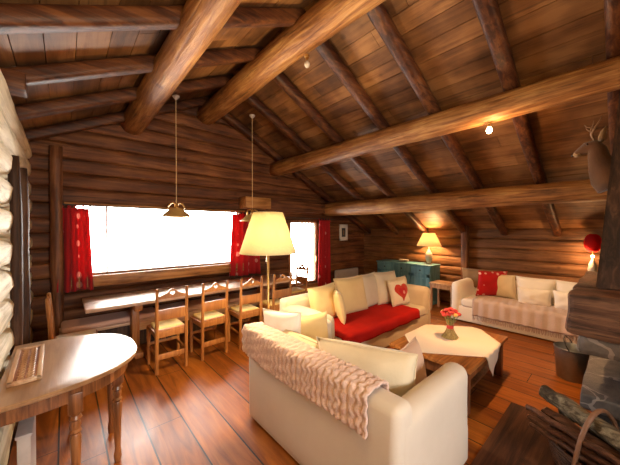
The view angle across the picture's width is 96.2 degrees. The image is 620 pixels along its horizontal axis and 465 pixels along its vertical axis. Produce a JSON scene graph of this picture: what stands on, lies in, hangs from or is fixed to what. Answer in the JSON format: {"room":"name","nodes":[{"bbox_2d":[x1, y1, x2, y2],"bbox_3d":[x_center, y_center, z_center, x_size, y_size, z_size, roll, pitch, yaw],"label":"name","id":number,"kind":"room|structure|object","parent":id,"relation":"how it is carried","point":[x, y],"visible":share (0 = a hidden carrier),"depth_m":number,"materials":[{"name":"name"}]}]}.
{"room":"log cabin living room","nodes":[
{"label":"log cabin living room","id":0,"kind":"room"},
{"bbox_2d":[0,69,32,464],"bbox_3d":[-1.315,0.206,0.775,0.355,2.990,7.500,-1,1,-41],"label":"wall","id":1,"kind":"structure","parent":0,"point":[13,140],"depth_m":2.09,"materials":[{"name":"wood"}]},
{"bbox_2d":[0,67,27,97],"bbox_3d":[-2.280,-1.145,2.134,0.150,0.131,0.203,-1,1,-41],"label":"stub","id":2,"kind":"object","parent":1,"relation":"attached to","point":[15,80],"visible":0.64,"depth_m":2.08,"materials":[{"name":"brown wood"}]},
{"bbox_2d":[7,301,595,464],"bbox_3d":[1.372,1.720,3.169,7.850,0.132,7.900,-1,1,-41],"label":"floor","id":3,"kind":"structure","parent":0,"point":[197,413],"depth_m":2.55,"materials":[{"name":"brown wood"}]},
{"bbox_2d":[7,155,23,437],"bbox_3d":[-2.411,0.525,2.280,0.087,2.301,0.080,-1,1,-41],"label":"pillar","id":4,"kind":"structure","parent":3,"relation":"on","point":[15,205],"depth_m":2.26,"materials":[{"name":"brown wood"}]},
{"bbox_2d":[20,168,30,344],"bbox_3d":[-2.635,0.542,2.559,0.090,2.262,0.091,-1,1,-41],"label":"pillar","id":5,"kind":"structure","parent":3,"relation":"on","point":[23,171],"depth_m":2.55,"materials":[{"name":"brown wood"}]},
{"bbox_2d":[15,416,35,464],"bbox_3d":[-1.795,1.431,1.765,0.072,0.500,0.380,-1,1,-41],"label":"leaning board","id":6,"kind":"object","parent":3,"relation":"on","point":[25,437],"visible":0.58,"depth_m":1.64,"materials":[{"name":"wood"}]},
{"bbox_2d":[49,145,63,335],"bbox_3d":[-3.359,0.260,3.693,0.148,2.800,0.143,-1,1,-41],"label":"pillar","id":7,"kind":"structure","parent":3,"relation":"on","point":[55,152],"depth_m":3.65,"materials":[{"name":"brown wood"}]},
{"bbox_2d":[0,333,136,464],"bbox_3d":[-1.705,1.288,2.043,0.725,0.780,1.060,-1,1,-41],"label":"console table","id":8,"kind":"object","parent":3,"relation":"on","point":[74,367],"visible":1,"depth_m":1.83,"materials":[{"name":"brown wood"}]},
{"bbox_2d":[6,344,44,387],"bbox_3d":[-1.925,0.887,1.899,0.150,0.022,0.660,-1,1,-43],"label":"board","id":9,"kind":"object","parent":8,"relation":"on","point":[27,366],"visible":1,"depth_m":1.84,"materials":[{"name":"brown wood"}]},
{"bbox_2d":[45,292,97,339],"bbox_3d":[-2.596,1.161,3.057,0.443,1.013,0.398,-1,1,-41],"label":"dining chair","id":10,"kind":"object","parent":3,"relation":"on","point":[48,301],"visible":0.36,"depth_m":2.99,"materials":[{"name":"brown wood"}]},
{"bbox_2d":[146,285,187,375],"bbox_3d":[-1.777,1.157,3.478,0.398,1.013,0.443,-1,1,-41],"label":"dining chair","id":11,"kind":"object","parent":3,"relation":"on","point":[166,323],"visible":1,"depth_m":3.38,"materials":[{"name":"brown wood"}]},
{"bbox_2d":[59,295,278,343],"bbox_3d":[-1.967,1.449,4.684,3.360,0.400,0.440,-1,1,-41],"label":"bench","id":12,"kind":"object","parent":3,"relation":"on","point":[121,328],"visible":0.06,"depth_m":3.94,"materials":[{"name":"brown wood"}]},
{"bbox_2d":[61,307,154,333],"bbox_3d":[-2.793,1.219,3.941,1.105,0.080,0.422,-1,1,-41],"label":"bench cushion","id":13,"kind":"object","parent":12,"relation":"on","point":[74,325],"visible":0.77,"depth_m":3.78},
{"bbox_2d":[159,296,224,310],"bbox_3d":[-1.959,1.211,4.674,1.082,0.077,0.423,-1,1,-41],"label":"bench cushion","id":14,"kind":"object","parent":12,"relation":"on","point":[192,304],"visible":0.43,"depth_m":4.54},
{"bbox_2d":[221,288,277,302],"bbox_3d":[-1.129,1.204,5.410,1.103,0.079,0.425,-1,1,-41],"label":"bench cushion","id":15,"kind":"object","parent":12,"relation":"on","point":[234,297],"visible":0.39,"depth_m":5.24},
{"bbox_2d":[82,274,296,358],"bbox_3d":[-1.683,1.271,4.573,3.160,0.760,0.760,-1,1,-41],"label":"dining table","id":16,"kind":"object","parent":3,"relation":"on","point":[136,300],"visible":0.46,"depth_m":3.93,"materials":[{"name":"brown wood"}]},
{"bbox_2d":[28,107,364,342],"bbox_3d":[-1.056,-0.440,5.965,7.250,4.170,0.170,-1,1,-41],"label":"wall","id":17,"kind":"structure","parent":3,"relation":"on","point":[109,164],"depth_m":4.63,"materials":[{"name":"brown wood"}]},
{"bbox_2d":[64,202,244,288],"bbox_3d":[-2.361,0.171,4.723,2.720,1.195,0.200,-1,1,-41],"label":"window","id":18,"kind":"structure","parent":17,"relation":"attached to","point":[103,278],"depth_m":4.45,"materials":[{"name":"brown wood"}]},
{"bbox_2d":[63,204,250,212],"bbox_3d":[-2.199,-0.387,4.768,3.130,0.018,0.139,-1,1,-41],"label":"curtain rod","id":19,"kind":"object","parent":17,"relation":"attached to","point":[63,204],"visible":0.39,"depth_m":4.31,"materials":[{"name":"wood"}]},
{"bbox_2d":[56,205,93,292],"bbox_3d":[-3.224,0.215,3.785,0.433,1.193,0.091,-1,1,-41],"label":"curtain","id":20,"kind":"object","parent":19,"relation":"hanging from","point":[76,221],"visible":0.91,"depth_m":3.81,"materials":[{"name":"red fabric"}]},
{"bbox_2d":[229,211,260,275],"bbox_3d":[-1.276,0.221,5.508,0.693,1.263,0.091,-1,1,-41],"label":"curtain","id":21,"kind":"object","parent":19,"relation":"hanging from","point":[239,228],"visible":0.65,"depth_m":5.43,"materials":[{"name":"red fabric"}]},
{"bbox_2d":[120,0,241,134],"bbox_3d":[-0.368,-1.658,1.626,0.326,0.332,7.351,-1,1,-41],"label":"beam","id":22,"kind":"structure","parent":17,"relation":"attached to","point":[201,21],"depth_m":2.44,"materials":[{"name":"brown wood"}]},
{"bbox_2d":[239,196,270,209],"bbox_3d":[-1.107,-0.591,5.637,0.580,0.220,0.280,-1,1,-41],"label":"block","id":23,"kind":"object","parent":17,"relation":"attached to","point":[245,202],"visible":0.98,"depth_m":5.51,"materials":[{"name":"brown wood"}]},
{"bbox_2d":[197,0,385,124],"bbox_3d":[0.493,-2.110,2.381,0.358,0.340,7.353,-1,1,-41],"label":"ridge beam","id":24,"kind":"structure","parent":17,"relation":"attached to","point":[325,19],"depth_m":3.06,"materials":[{"name":"brown wood"}]},
{"bbox_2d":[304,54,309,67],"bbox_3d":[-0.033,-1.866,3.035,0.060,0.134,0.060,-1,1,-41],"label":"spotlight","id":25,"kind":"object","parent":24,"relation":"attached to","point":[306,64],"visible":1,"depth_m":3.02,"materials":[{"name":"gold metal"}]},
{"bbox_2d":[304,54,309,60],"bbox_3d":[-0.033,-1.903,3.035,0.056,0.060,0.056,-1,1,-41],"label":"socket","id":26,"kind":"object","parent":25,"relation":"attached to","point":[306,56],"depth_m":3.02,"materials":[{"name":"gold metal"}]},
{"bbox_2d":[265,200,324,213],"bbox_3d":[0.355,-0.589,7.018,3.440,0.222,0.150,-1,1,-41],"label":"lintel beam","id":27,"kind":"structure","parent":17,"relation":"attached to","point":[284,206],"depth_m":6.33,"materials":[{"name":"brown wood"}]},
{"bbox_2d":[287,220,317,288],"bbox_3d":[-0.157,0.657,6.705,0.920,1.900,0.160,-1,1,-41],"label":"door","id":28,"kind":"structure","parent":17,"relation":"attached to","point":[311,283],"depth_m":6.95,"materials":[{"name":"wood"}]},
{"bbox_2d":[285,217,334,219],"bbox_3d":[0.018,-0.338,6.730,1.550,0.018,0.139,-1,1,-41],"label":"curtain rod","id":29,"kind":"object","parent":17,"relation":"attached to","point":[285,217],"visible":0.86,"depth_m":6.61,"materials":[{"name":"wood"}]},
{"bbox_2d":[339,224,347,240],"bbox_3d":[0.912,-0.002,7.587,0.320,0.440,0.060,-1,1,-41],"label":"framed picture","id":30,"kind":"object","parent":17,"relation":"attached to","point":[343,228],"visible":1,"depth_m":7.57,"materials":[{"name":"paper"}]},
{"bbox_2d":[269,56,619,176],"bbox_3d":[1.642,-1.359,3.407,0.316,0.315,7.352,-1,1,-41],"label":"beam","id":31,"kind":"structure","parent":17,"relation":"attached to","point":[601,77],"depth_m":3.03,"materials":[{"name":"brown wood"}]},
{"bbox_2d":[486,122,491,133],"bbox_3d":[1.965,-1.151,3.048,0.060,0.134,0.060,-1,1,-41],"label":"spotlight","id":32,"kind":"object","parent":31,"relation":"attached to","point":[489,129],"visible":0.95,"depth_m":3.03,"materials":[{"name":"white glass"}]},
{"bbox_2d":[322,179,606,215],"bbox_3d":[2.793,-0.557,4.434,0.352,0.352,7.352,-1,1,-41],"label":"beam","id":33,"kind":"structure","parent":17,"relation":"attached to","point":[577,190],"depth_m":4.41,"materials":[{"name":"brown wood"}]},
{"bbox_2d":[189,280,228,360],"bbox_3d":[-1.389,1.153,3.837,0.398,1.013,0.443,-1,1,-43],"label":"dining chair","id":34,"kind":"object","parent":3,"relation":"on","point":[208,316],"visible":1,"depth_m":3.75,"materials":[{"name":"brown wood"}]},
{"bbox_2d":[228,276,262,348],"bbox_3d":[-0.971,1.149,4.180,0.398,1.013,0.443,-1,1,-40],"label":"dining chair","id":35,"kind":"object","parent":3,"relation":"on","point":[244,310],"visible":0.88,"depth_m":4.06,"materials":[{"name":"brown wood"}]},
{"bbox_2d":[239,212,295,308],"bbox_3d":[-0.443,0.728,2.954,0.600,1.880,0.600,-1,1,-41],"label":"floor lamp","id":36,"kind":"object","parent":3,"relation":"on","point":[267,234],"visible":0.79,"depth_m":2.76,"materials":[{"name":"beige fabric"}]},
{"bbox_2d":[258,272,291,321],"bbox_3d":[-0.560,1.145,4.536,0.398,1.013,0.443,-1,1,-42],"label":"dining chair","id":37,"kind":"object","parent":3,"relation":"on","point":[274,302],"visible":0.5,"depth_m":4.38,"materials":[{"name":"brown wood"}]},
{"bbox_2d":[280,263,308,298],"bbox_3d":[-0.305,1.135,5.484,0.443,1.013,0.398,-1,1,-41],"label":"dining chair","id":38,"kind":"object","parent":3,"relation":"on","point":[295,290],"visible":0.44,"depth_m":5.50,"materials":[{"name":"brown wood"}]},
{"bbox_2d":[335,267,357,277],"bbox_3d":[0.974,1.298,7.546,0.900,0.640,0.148,-1,1,-41],"label":"radiator","id":39,"kind":"object","parent":3,"relation":"on","point":[349,272],"visible":0.42,"depth_m":7.46,"materials":[{"name":"metal"}]},
{"bbox_2d":[280,284,430,347],"bbox_3d":[0.848,1.266,4.338,2.627,0.752,0.942,-1,1,-41],"label":"sofa","id":40,"kind":"object","parent":3,"relation":"on","point":[419,296],"visible":0.18,"depth_m":4.08,"materials":[{"name":"beige fabric"}]},
{"bbox_2d":[333,303,419,342],"bbox_3d":[0.835,1.305,4.157,1.860,0.165,0.761,-1,1,-41],"label":"throw","id":41,"kind":"object","parent":40,"relation":"on","point":[361,326],"visible":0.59,"depth_m":3.93,"materials":[{"name":"red fabric"}]},
{"bbox_2d":[307,282,336,316],"bbox_3d":[0.208,1.000,3.960,0.236,0.491,0.606,1,1,42],"label":"sofa cushion","id":42,"kind":"object","parent":41,"relation":"on","point":[321,297],"visible":0.63,"depth_m":3.84,"materials":[{"name":"yellow fabric"}]},
{"bbox_2d":[333,287,345,323],"bbox_3d":[0.415,1.023,3.914,0.180,0.438,0.407,0,1,-1],"label":"throw pillow","id":43,"kind":"object","parent":41,"relation":"on","point":[338,301],"visible":0.99,"depth_m":3.75,"materials":[{"name":"yellow fabric"}]},
{"bbox_2d":[333,275,367,313],"bbox_3d":[0.645,0.967,4.331,0.630,0.549,0.246,0,1,-37],"label":"sofa cushion","id":44,"kind":"object","parent":41,"relation":"on","point":[352,289],"visible":0.76,"depth_m":4.25,"materials":[{"name":"yellow fabric"}]},
{"bbox_2d":[356,272,378,306],"bbox_3d":[0.998,0.968,4.699,0.244,0.540,0.570,1,1,42],"label":"sofa cushion","id":45,"kind":"object","parent":41,"relation":"on","point":[371,289],"visible":0.58,"depth_m":4.60,"materials":[{"name":"beige fabric"}]},
{"bbox_2d":[373,270,395,304],"bbox_3d":[1.338,0.962,4.863,0.506,0.549,0.244,0,1,-27],"label":"sofa cushion","id":46,"kind":"object","parent":41,"relation":"on","point":[381,278],"visible":0.65,"depth_m":4.75,"materials":[{"name":"beige fabric"}]},
{"bbox_2d":[387,278,409,306],"bbox_3d":[1.515,1.018,4.736,0.472,0.430,0.218,0,1,-39],"label":"cushion","id":47,"kind":"object","parent":41,"relation":"on","point":[398,290],"visible":1,"depth_m":4.64,"materials":[{"name":"beige fabric"}]},
{"bbox_2d":[396,276,406,283],"bbox_3d":[1.675,1.011,5.158,0.428,0.375,0.184,0,1,-34],"label":"sofa cushion","id":48,"kind":"object","parent":40,"relation":"on","point":[404,277],"visible":0.22,"depth_m":5.21,"materials":[{"name":"beige fabric"}]},
{"bbox_2d":[402,303,425,315],"bbox_3d":[1.464,1.323,4.760,0.743,0.160,0.752,-1,1,-41],"label":"seat cushion","id":49,"kind":"object","parent":40,"relation":"on","point":[421,306],"depth_m":4.71,"materials":[{"name":"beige fabric"}]},
{"bbox_2d":[249,319,467,464],"bbox_3d":[0.305,1.274,2.273,0.998,0.779,1.526,-1,1,-41],"label":"sofa","id":50,"kind":"object","parent":3,"relation":"on","point":[427,425],"visible":0.56,"depth_m":1.75,"materials":[{"name":"beige fabric"}]},
{"bbox_2d":[263,308,300,333],"bbox_3d":[-0.254,0.944,2.584,0.390,0.463,0.185,0,1,24],"label":"throw pillow","id":51,"kind":"object","parent":50,"relation":"on","point":[280,320],"visible":0.38,"depth_m":2.50,"materials":[{"name":"white fabric"}]},
{"bbox_2d":[282,329,318,348],"bbox_3d":[-0.057,1.055,2.365,0.226,0.397,0.527,-1,1,-43],"label":"sofa cushion","id":52,"kind":"object","parent":50,"relation":"on","point":[303,338],"visible":0.18,"depth_m":2.31,"materials":[{"name":"beige fabric"}]},
{"bbox_2d":[301,311,328,340],"bbox_3d":[0.015,1.022,2.838,0.426,0.363,0.168,0,1,-31],"label":"throw pillow","id":53,"kind":"object","parent":50,"relation":"on","point":[314,325],"visible":0.47,"depth_m":2.81,"materials":[{"name":"yellow fabric"}]},
{"bbox_2d":[242,322,388,439],"bbox_3d":[-0.078,0.974,2.058,0.224,0.276,1.373,-1,1,-41],"label":"knitted throw","id":54,"kind":"object","parent":50,"relation":"on","point":[341,388],"visible":1,"depth_m":1.82,"materials":[{"name":"fabric"}]},
{"bbox_2d":[316,336,417,396],"bbox_3d":[0.395,1.023,2.005,0.731,0.468,0.284,0,1,29],"label":"sofa cushion","id":55,"kind":"object","parent":50,"relation":"on","point":[397,367],"visible":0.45,"depth_m":1.85,"materials":[{"name":"beige fabric"}]},
{"bbox_2d":[400,336,426,385],"bbox_3d":[0.784,1.052,2.134,0.164,0.378,0.386,1,1,39],"label":"throw pillow","id":56,"kind":"object","parent":50,"relation":"on","point":[413,346],"visible":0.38,"depth_m":2.13,"materials":[{"name":"beige fabric"}]},
{"bbox_2d":[376,259,440,304],"bbox_3d":[2.374,1.178,6.853,0.519,0.895,1.460,-1,1,-41],"label":"sideboard","id":57,"kind":"object","parent":3,"relation":"on","point":[416,273],"visible":0.5,"depth_m":6.47,"materials":[{"name":"teal paint"}]},
{"bbox_2d":[417,233,440,263],"bbox_3d":[2.777,0.373,6.494,0.540,0.720,0.540,-1,1,-41],"label":"table lamp","id":58,"kind":"object","parent":57,"relation":"on","point":[427,239],"visible":0.99,"depth_m":6.36,"materials":[{"name":"fabric"}]},
{"bbox_2d":[429,280,452,309],"bbox_3d":[2.852,1.347,5.876,0.440,0.580,0.500,-1,1,-41],"label":"side table","id":59,"kind":"object","parent":3,"relation":"on","point":[439,284],"visible":0.62,"depth_m":5.87,"materials":[{"name":"brown wood"}]},
{"bbox_2d":[389,320,507,416],"bbox_3d":[1.595,1.441,3.163,1.200,0.450,0.820,-1,1,-41],"label":"coffee table","id":60,"kind":"object","parent":3,"relation":"on","point":[476,368],"visible":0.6,"depth_m":2.78,"materials":[{"name":"brown wood"}]},
{"bbox_2d":[405,324,500,374],"bbox_3d":[1.602,1.346,3.180,0.990,0.277,0.889,0,1,10],"label":"tablecloth","id":61,"kind":"object","parent":60,"relation":"on","point":[475,342],"visible":0.84,"depth_m":3.06,"materials":[{"name":"fabric"}]},
{"bbox_2d":[440,307,461,339],"bbox_3d":[1.608,1.038,3.201,0.218,0.345,0.228,-1,1,-41],"label":"flower bouquet","id":62,"kind":"object","parent":61,"relation":"on","point":[449,333],"visible":1,"depth_m":3.17,"materials":[{"name":"red plant"}]},
{"bbox_2d":[426,364,489,388],"bbox_3d":[1.595,1.533,3.164,1.000,0.025,0.620,-1,1,-41],"label":"shelf","id":63,"kind":"object","parent":60,"relation":"attached to","point":[485,369],"depth_m":2.99,"materials":[{"name":"brown wood"}]},
{"bbox_2d":[452,278,577,343],"bbox_3d":[3.721,1.271,4.774,0.968,0.728,2.147,-1,1,-41],"label":"sofa","id":64,"kind":"object","parent":3,"relation":"on","point":[463,290],"visible":0.29,"depth_m":5.05,"materials":[{"name":"beige fabric"}]},
{"bbox_2d":[462,267,482,287],"bbox_3d":[3.293,0.922,5.629,0.174,0.396,0.422,0,1,-32],"label":"throw pillow","id":65,"kind":"object","parent":64,"relation":"on","point":[467,273],"visible":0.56,"depth_m":5.57,"materials":[{"name":"fabric"}]},
{"bbox_2d":[461,293,502,307],"bbox_3d":[3.359,1.292,5.049,0.786,0.162,0.890,-1,1,-41],"label":"seat cushion","id":66,"kind":"object","parent":64,"relation":"on","point":[466,299],"depth_m":5.10,"materials":[{"name":"beige fabric"}]},
{"bbox_2d":[476,270,507,295],"bbox_3d":[3.367,0.950,5.162,0.506,0.497,0.212,0,1,6],"label":"cushion","id":67,"kind":"object","parent":64,"relation":"on","point":[487,280],"visible":0.8,"depth_m":5.10,"materials":[{"name":"red fabric"}]},
{"bbox_2d":[495,275,517,299],"bbox_3d":[3.501,0.980,5.119,0.207,0.458,0.526,0,1,-33],"label":"sofa cushion","id":68,"kind":"object","parent":64,"relation":"on","point":[506,284],"visible":0.56,"depth_m":4.96,"materials":[{"name":"beige fabric"}]},
{"bbox_2d":[472,295,578,341],"bbox_3d":[3.619,1.367,4.505,0.528,0.372,1.636,-1,1,-41],"label":"fringed throw","id":69,"kind":"object","parent":64,"relation":"on","point":[550,319],"visible":0.75,"depth_m":4.44,"materials":[{"name":"beige fabric"}]},
{"bbox_2d":[517,287,551,306],"bbox_3d":[3.693,1.062,4.582,0.451,0.294,0.174,1,1,40],"label":"throw pillow","id":70,"kind":"object","parent":69,"relation":"on","point":[525,295],"visible":0.93,"depth_m":4.53,"materials":[{"name":"white fabric"}]},
{"bbox_2d":[553,290,568,309],"bbox_3d":[3.988,1.057,4.213,0.176,0.313,0.466,0,1,-36],"label":"throw pillow","id":71,"kind":"object","parent":69,"relation":"on","point":[560,297],"visible":0.37,"depth_m":4.28,"materials":[{"name":"white fabric"}]},
{"bbox_2d":[516,276,556,304],"bbox_3d":[3.822,0.985,4.701,0.216,0.456,0.550,0,1,-38],"label":"sofa cushion","id":72,"kind":"object","parent":64,"relation":"on","point":[525,282],"visible":0.54,"depth_m":4.61,"materials":[{"name":"white fabric"}]},
{"bbox_2d":[556,280,576,291],"bbox_3d":[4.167,0.989,4.312,0.214,0.456,0.566,-1,1,-41],"label":"sofa cushion","id":73,"kind":"object","parent":64,"relation":"on","point":[564,286],"visible":0.16,"depth_m":4.37,"materials":[{"name":"white fabric"}]},
{"bbox_2d":[553,335,589,383],"bbox_3d":[2.992,1.438,3.183,0.319,0.455,0.314,-1,1,-41],"label":"metal bucket","id":74,"kind":"object","parent":3,"relation":"on","point":[571,364],"visible":0.76,"depth_m":3.10,"materials":[{"name":"metal"}]},
{"bbox_2d":[546,409,619,464],"bbox_3d":[1.926,1.423,1.854,0.439,0.494,0.601,0,1,10],"label":"basket","id":75,"kind":"object","parent":3,"relation":"on","point":[561,456],"visible":0.55,"depth_m":1.87,"materials":[{"name":"brown wicker"}]},
{"bbox_2d":[529,422,599,464],"bbox_3d":[1.781,1.474,1.855,0.046,0.070,0.620,0,1,-13],"label":"stick","id":76,"kind":"object","parent":75,"relation":"in","point":[540,430],"visible":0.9,"depth_m":1.93,"materials":[{"name":"brown wood"}]},
{"bbox_2d":[527,414,612,464],"bbox_3d":[1.776,1.419,1.848,0.050,0.073,0.651,0,1,-13],"label":"stick","id":77,"kind":"object","parent":75,"relation":"in","point":[587,453],"visible":0.99,"depth_m":1.89,"materials":[{"name":"brown wood"}]},
{"bbox_2d":[525,404,619,464],"bbox_3d":[1.772,1.355,1.847,0.052,0.071,0.690,0,1,-13],"label":"stick","id":78,"kind":"object","parent":75,"relation":"in","point":[574,435],"visible":0.98,"depth_m":1.85,"materials":[{"name":"brown wood"}]},
{"bbox_2d":[539,385,619,450],"bbox_3d":[1.891,1.280,1.825,0.120,0.156,0.777,0,1,-6],"label":"log","id":79,"kind":"object","parent":75,"relation":"on","point":[608,432],"visible":0.92,"depth_m":1.91,"materials":[{"name":"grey wood"}]},
{"bbox_2d":[541,407,619,464],"bbox_3d":[1.876,1.404,1.815,0.105,0.135,0.669,0,1,-12],"label":"log","id":80,"kind":"object","parent":75,"relation":"in","point":[560,418],"visible":0.52,"depth_m":1.92,"materials":[{"name":"brown wood"}]},
{"bbox_2d":[558,409,619,451],"bbox_3d":[2.013,1.377,1.826,0.122,0.128,0.690,0,1,-8],"label":"log","id":81,"kind":"object","parent":75,"relation":"in","point":[591,432],"visible":0.24,"depth_m":1.94,"materials":[{"name":"brown wood"}]},
{"bbox_2d":[565,92,619,428],"bbox_3d":[3.417,0.170,1.959,1.788,3.045,2.220,-1,1,-41],"label":"fireplace","id":82,"kind":"object","parent":3,"relation":"on","point":[593,314],"visible":0.94,"depth_m":2.21,"materials":[{"name":"stone"}]},
{"bbox_2d":[571,116,611,192],"bbox_3d":[2.891,-0.769,2.763,0.268,0.755,0.436,-1,1,-41],"label":"trophy","id":83,"kind":"object","parent":82,"relation":"attached to","point":[599,157],"visible":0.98,"depth_m":2.73,"materials":[{"name":"brown fur"}]},
{"bbox_2d":[583,234,601,271],"bbox_3d":[4.614,0.418,4.534,0.328,0.786,0.215,-1,1,-41],"label":"table lamp","id":84,"kind":"object","parent":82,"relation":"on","point":[592,242],"visible":0.81,"depth_m":4.45,"materials":[{"name":"fabric"}]},
{"bbox_2d":[596,92,619,290],"bbox_3d":[3.598,-0.438,2.015,1.434,1.832,2.050,-1,1,-41],"label":"hood","id":85,"kind":"object","parent":82,"relation":"attached to","point":[608,275],"depth_m":2.35,"materials":[{"name":"brown wood"}]},
{"bbox_2d":[0,0,610,228],"bbox_3d":[1.372,-1.170,3.138,8.008,2.647,7.940,-1,1,-41],"label":"ceiling","id":86,"kind":"structure","parent":0,"point":[446,39],"depth_m":3.26,"materials":[{"name":"brown wood"}]},
{"bbox_2d":[24,96,209,141],"bbox_3d":[-2.670,-1.721,4.098,2.468,1.320,0.151,-1,1,-41],"label":"beam","id":87,"kind":"structure","parent":86,"relation":"attached to","point":[39,133],"depth_m":3.78,"materials":[{"name":"brown wood"}]},
{"bbox_2d":[14,74,233,120],"bbox_3d":[-2.075,-1.713,3.425,2.471,1.320,0.158,-1,1,-41],"label":"beam","id":88,"kind":"structure","parent":86,"relation":"attached to","point":[31,110],"depth_m":3.08,"materials":[{"name":"brown wood"}]},
{"bbox_2d":[2,46,263,85],"bbox_3d":[-1.522,-1.706,2.799,2.469,1.322,0.144,-1,1,-41],"label":"beam","id":89,"kind":"structure","parent":86,"relation":"attached to","point":[39,74],"depth_m":2.49,"materials":[{"name":"brown wood"}]},
{"bbox_2d":[0,3,305,34],"bbox_3d":[-0.989,-1.699,2.196,2.470,1.320,0.153,-1,1,-41],"label":"beam","id":90,"kind":"structure","parent":86,"relation":"attached to","point":[15,18],"depth_m":1.85,"materials":[{"name":"brown wood"}]},
{"bbox_2d":[160,95,191,217],"bbox_3d":[-1.979,-1.123,4.112,0.440,1.784,0.440,-1,1,-41],"label":"pendant lamp","id":91,"kind":"object","parent":86,"relation":"hanging from","point":[177,212],"visible":0.98,"depth_m":4.08,"materials":[{"name":"metal"}]},
{"bbox_2d":[240,114,257,221],"bbox_3d":[-1.028,-1.142,4.953,0.440,1.884,0.440,-1,1,-41],"label":"pendant lamp","id":92,"kind":"object","parent":86,"relation":"hanging from","point":[247,218],"visible":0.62,"depth_m":4.94,"materials":[{"name":"metal"}]},
{"bbox_2d":[222,113,370,233],"bbox_3d":[0.014,-1.146,6.572,4.867,2.521,0.152,-1,1,-41],"label":"beam","id":93,"kind":"structure","parent":86,"relation":"attached to","point":[228,117],"depth_m":5.85,"materials":[{"name":"brown wood"}]},
{"bbox_2d":[318,218,330,286],"bbox_3d":[0.368,0.580,6.967,0.445,1.873,0.097,-1,1,-41],"label":"curtain","id":94,"kind":"object","parent":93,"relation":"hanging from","point":[324,255],"visible":0.88,"depth_m":6.93,"materials":[{"name":"red fabric"}]},
{"bbox_2d":[245,94,398,233],"bbox_3d":[0.611,-1.139,5.897,4.870,2.521,0.161,-1,1,-41],"label":"beam","id":95,"kind":"structure","parent":86,"relation":"attached to","point":[253,100],"depth_m":5.12,"materials":[{"name":"brown wood"}]},
{"bbox_2d":[273,72,427,232],"bbox_3d":[1.139,-1.132,5.301,4.869,2.526,0.144,-1,1,-41],"label":"beam","id":96,"kind":"structure","parent":86,"relation":"attached to","point":[286,85],"depth_m":4.49,"materials":[{"name":"brown wood"}]},
{"bbox_2d":[315,40,464,232],"bbox_3d":[1.724,-1.123,4.640,4.868,2.521,0.151,-1,1,-41],"label":"beam","id":97,"kind":"structure","parent":86,"relation":"attached to","point":[326,51],"depth_m":3.77,"materials":[{"name":"brown wood"}]},
{"bbox_2d":[366,3,507,235],"bbox_3d":[2.211,-1.122,4.090,4.869,2.522,0.155,-1,1,-41],"label":"beam","id":98,"kind":"structure","parent":86,"relation":"attached to","point":[379,16],"depth_m":3.19,"materials":[{"name":"brown wood"}]},
{"bbox_2d":[472,0,561,236],"bbox_3d":[2.745,-1.113,3.485,4.872,2.524,0.154,-1,1,-41],"label":"beam","id":99,"kind":"structure","parent":86,"relation":"attached to","point":[488,13],"depth_m":2.76,"materials":[{"name":"brown wood"}]},
{"bbox_2d":[604,0,619,155],"bbox_3d":[3.242,-1.108,2.923,4.868,2.522,0.151,-1,1,-41],"label":"beam","id":100,"kind":"structure","parent":86,"relation":"attached to","point":[611,7],"depth_m":2.26,"materials":[{"name":"brown wood"}]},
{"bbox_2d":[461,225,468,278],"bbox_3d":[3.393,0.704,6.087,0.123,1.860,0.130,-1,1,-41],"label":"wall pillar","id":101,"kind":"structure","parent":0,"point":[464,236],"depth_m":6.04,"materials":[{"name":"brown wood"}]},
{"bbox_2d":[364,228,602,302],"bbox_3d":[4.082,0.562,5.553,0.215,2.175,7.500,-1,1,-41],"label":"wall","id":102,"kind":"structure","parent":0,"point":[537,253],"depth_m":5.70,"materials":[{"name":"brown wood"}]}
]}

